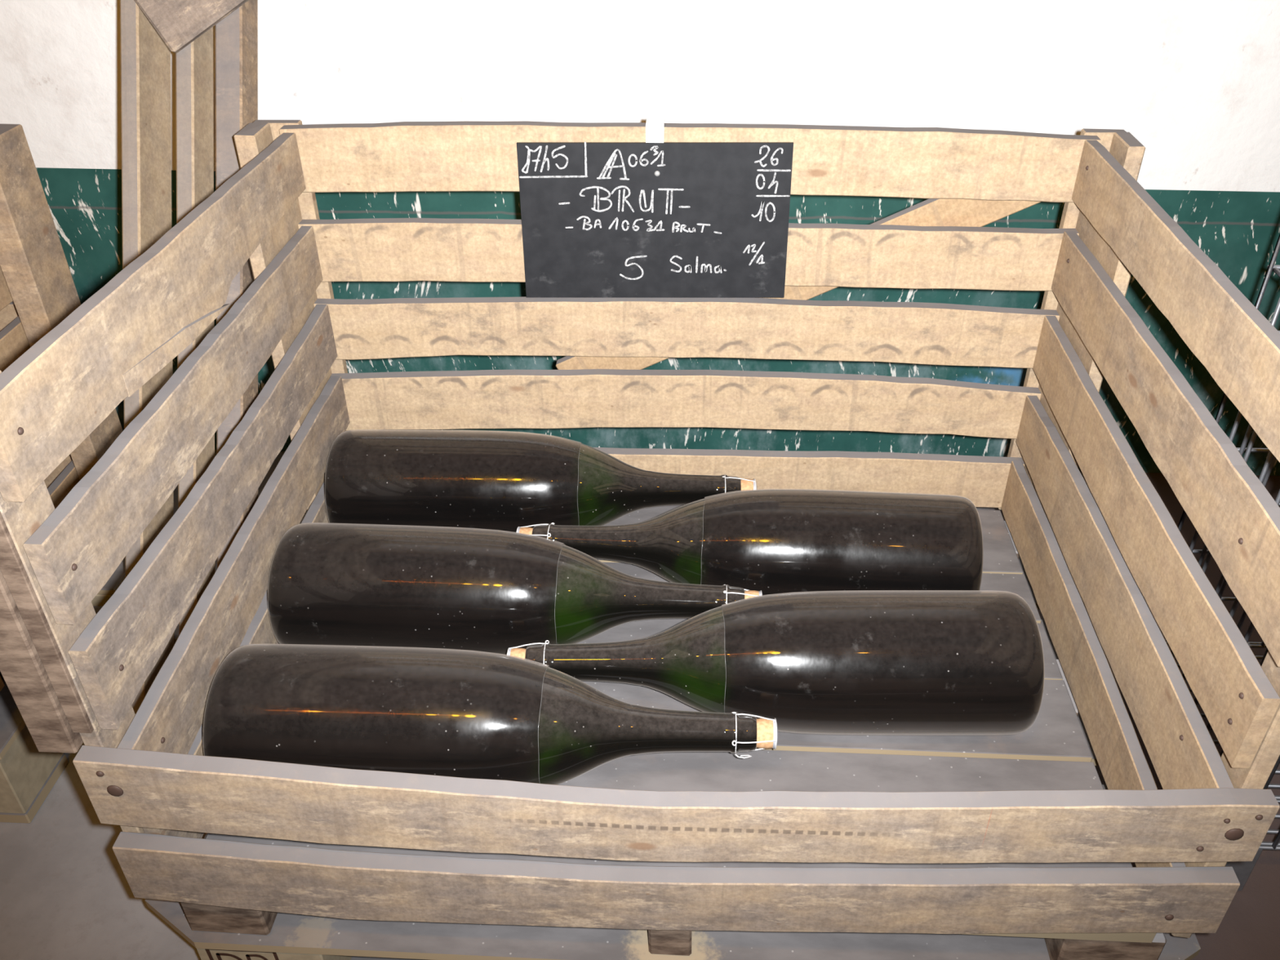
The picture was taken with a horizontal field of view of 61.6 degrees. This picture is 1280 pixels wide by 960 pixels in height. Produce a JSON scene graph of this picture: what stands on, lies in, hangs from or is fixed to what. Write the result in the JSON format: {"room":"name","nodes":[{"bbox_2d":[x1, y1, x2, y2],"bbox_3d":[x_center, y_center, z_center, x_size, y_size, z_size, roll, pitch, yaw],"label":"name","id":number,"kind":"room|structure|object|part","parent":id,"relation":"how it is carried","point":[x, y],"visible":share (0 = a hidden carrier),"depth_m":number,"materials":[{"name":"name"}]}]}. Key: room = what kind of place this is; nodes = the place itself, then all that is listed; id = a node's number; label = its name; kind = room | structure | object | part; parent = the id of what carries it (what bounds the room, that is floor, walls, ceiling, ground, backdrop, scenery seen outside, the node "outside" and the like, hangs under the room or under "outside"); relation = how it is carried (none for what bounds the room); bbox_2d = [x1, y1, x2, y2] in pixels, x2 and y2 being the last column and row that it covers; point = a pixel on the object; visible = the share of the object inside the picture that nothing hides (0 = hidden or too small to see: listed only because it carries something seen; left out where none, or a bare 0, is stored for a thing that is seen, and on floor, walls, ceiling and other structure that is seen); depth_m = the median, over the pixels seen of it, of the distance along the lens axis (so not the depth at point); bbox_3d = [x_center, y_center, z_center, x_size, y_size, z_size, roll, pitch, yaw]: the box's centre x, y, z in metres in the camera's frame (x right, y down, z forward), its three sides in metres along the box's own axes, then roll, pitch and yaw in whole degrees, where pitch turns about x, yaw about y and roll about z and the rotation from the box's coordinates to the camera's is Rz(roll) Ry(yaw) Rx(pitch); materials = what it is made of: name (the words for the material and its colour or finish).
{"room":"wine cellar","nodes":[
{"label":"wine cellar","id":0,"kind":"room"},
{"bbox_2d":[0,0,1279,475],"bbox_3d":[0.040,-1.276,1.695,8.200,2.860,0.200,1,35,3],"label":"wall","id":1,"kind":"structure","parent":0,"point":[1196,82],"depth_m":1.96,"materials":[{"name":"white paint"}]},
{"bbox_2d":[0,449,1279,959],"bbox_3d":[-0.073,1.240,0.704,8.200,0.150,4.300,1,35,3],"label":"floor","id":2,"kind":"structure","parent":0,"point":[65,893],"depth_m":1.52,"materials":[{"name":"concrete"}]},
{"bbox_2d":[0,557,125,823],"bbox_3d":[-1.487,0.300,1.806,1.180,0.162,0.500,1,35,3],"label":"pallet","id":3,"kind":"object","parent":2,"relation":"on","point":[28,775],"visible":0.32,"depth_m":1.61,"materials":[{"name":"brown wood"}]},
{"bbox_3d":[-1.492,0.462,1.694,1.150,0.022,0.120,1,35,3],"label":"board","id":4,"kind":"part","parent":3,"relation":"part of","materials":[{"name":"brown wood"}]},
{"bbox_2d":[0,124,123,691],"bbox_3d":[-1.509,-0.070,1.552,1.231,0.735,0.544,1,35,3],"label":"crate","id":5,"kind":"object","parent":3,"relation":"on","point":[38,291],"visible":0.23,"depth_m":1.59,"materials":[{"name":"brown wood"}]},
{"bbox_3d":[-0.929,0.038,1.320,0.044,0.658,0.061,1,35,3],"label":"corner post","id":6,"kind":"part","parent":5,"relation":"part of","materials":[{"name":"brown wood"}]},
{"bbox_3d":[-0.905,-0.213,1.683,0.044,0.658,0.095,1,35,3],"label":"corner post","id":7,"kind":"part","parent":5,"relation":"part of","materials":[{"name":"brown wood"}]},
{"bbox_2d":[120,0,257,714],"bbox_3d":[-0.648,-0.359,1.671,0.276,1.355,0.881,1,35,3],"label":"wooden crate","id":8,"kind":"object","parent":2,"relation":"on","point":[150,29],"visible":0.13,"depth_m":1.63,"materials":[{"name":"brown wood"}]},
{"bbox_3d":[-0.770,-0.365,1.682,0.030,1.521,0.106,1,4,3],"label":"rail","id":9,"kind":"part","parent":8,"relation":"part of","materials":[{"name":"brown wood"}]},
{"bbox_3d":[-0.687,-0.352,1.661,0.029,1.541,0.071,1,4,3],"label":"rail","id":10,"kind":"part","parent":8,"relation":"part of","materials":[{"name":"brown wood"}]},
{"bbox_3d":[-0.620,-0.350,1.653,0.043,1.541,0.061,1,4,3],"label":"rail","id":11,"kind":"part","parent":8,"relation":"part of","materials":[{"name":"brown wood"}]},
{"bbox_2d":[145,555,1200,959],"bbox_3d":[0.044,0.405,1.636,1.280,0.162,0.807,1,35,3],"label":"pallet","id":12,"kind":"object","parent":2,"relation":"on","point":[291,936],"visible":0.2,"depth_m":1.28,"materials":[{"name":"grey wood"}]},
{"bbox_3d":[0.025,0.661,1.389,1.140,0.022,0.100,1,35,3],"label":"board","id":13,"kind":"part","parent":12,"relation":"part of","materials":[{"name":"brown wood"}]},
{"bbox_2d":[0,120,1279,959],"bbox_3d":[0.033,0.025,1.393,1.251,0.739,0.876,1,35,3],"label":"crate","id":14,"kind":"object","parent":12,"relation":"on","point":[1021,834],"visible":0.86,"depth_m":1.26,"materials":[{"name":"brown wood"}]},
{"bbox_3d":[-0.593,0.096,1.005,0.041,0.403,0.062,1,35,3],"label":"corner post","id":15,"kind":"part","parent":14,"relation":"part of","materials":[{"name":"brown wood"}]},
{"bbox_3d":[-0.545,-0.227,1.701,0.032,0.654,0.063,1,35,3],"label":"corner post","id":16,"kind":"part","parent":14,"relation":"part of","materials":[{"name":"brown wood"}]},
{"bbox_3d":[-0.522,-0.249,1.735,0.070,0.653,0.020,1,35,3],"label":"post","id":17,"kind":"part","parent":14,"relation":"part of","materials":[{"name":"brown wood"}]},
{"bbox_2d":[202,644,777,785],"bbox_3d":[-0.170,0.300,1.310,0.672,0.186,0.186,1,35,2],"label":"wine bottle","id":18,"kind":"object","parent":14,"relation":"on","point":[424,711],"visible":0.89,"depth_m":1.24,"materials":[{"name":"dark green glass"},{"name":"metal wire"},{"name":"cork"}]},
{"bbox_2d":[267,523,762,655],"bbox_3d":[-0.165,0.162,1.511,0.672,0.186,0.186,2,35,3],"label":"wine bottle","id":19,"kind":"object","parent":14,"relation":"on","point":[489,591],"visible":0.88,"depth_m":1.44,"materials":[{"name":"dark green glass"},{"name":"metal wire"},{"name":"cork"}]},
{"bbox_2d":[324,430,756,533],"bbox_3d":[-0.150,0.013,1.725,0.672,0.186,0.186,0,35,1],"label":"wine bottle","id":20,"kind":"object","parent":14,"relation":"on","point":[484,480],"visible":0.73,"depth_m":1.65,"materials":[{"name":"dark green glass"},{"name":"metal wire"},{"name":"cork"}]},
{"bbox_2d":[516,117,793,297],"bbox_3d":[0.022,-0.391,1.570,0.392,0.264,0.037,1,35,3],"label":"chalkboard sign","id":21,"kind":"object","parent":14,"relation":"hanging from","point":[653,218],"visible":1,"depth_m":1.56,"materials":[{"name":"black stone"}]},
{"bbox_2d":[515,488,983,595],"bbox_3d":[0.149,0.102,1.594,0.672,0.186,0.186,2,35,4],"label":"wine bottle","id":22,"kind":"object","parent":14,"relation":"on","point":[771,541],"visible":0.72,"depth_m":1.51,"materials":[{"name":"dark green glass"},{"name":"metal wire"},{"name":"cork"}]},
{"bbox_2d":[506,591,1044,734],"bbox_3d":[0.162,0.237,1.398,0.672,0.186,0.186,0,35,1],"label":"wine bottle","id":23,"kind":"object","parent":14,"relation":"on","point":[830,662],"visible":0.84,"depth_m":1.32,"materials":[{"name":"dark green glass"},{"name":"metal wire"},{"name":"cork"}]},
{"bbox_3d":[0.649,-0.219,1.678,0.061,0.650,0.020,1,35,3],"label":"post","id":24,"kind":"part","parent":14,"relation":"part of","materials":[{"name":"brown wood"}]},
{"bbox_3d":[0.666,-0.194,1.640,0.023,0.653,0.066,1,35,3],"label":"corner post","id":25,"kind":"part","parent":14,"relation":"part of","materials":[{"name":"brown wood"}]},
{"bbox_2d":[1160,234,1279,890],"bbox_3d":[1.318,0.122,1.412,1.007,0.863,0.412,1,35,3],"label":"wire rack","id":26,"kind":"object","parent":2,"relation":"on","point":[1242,869],"visible":0.06,"depth_m":1.49,"materials":[{"name":"metal"}]},
{"bbox_3d":[1.325,-0.031,1.549,1.000,0.765,0.012,1,35,3],"label":"panel","id":27,"kind":"part","parent":26,"relation":"part of","materials":[{"name":"metal"}]},
{"bbox_3d":[0.831,0.529,1.503,0.040,0.098,0.040,1,35,3],"label":"leg","id":28,"kind":"part","parent":26,"relation":"part of","materials":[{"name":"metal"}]},
{"bbox_3d":[1.304,0.196,1.220,1.000,0.765,0.012,1,35,3],"label":"panel","id":29,"kind":"part","parent":26,"relation":"part of","materials":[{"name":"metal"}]}
]}

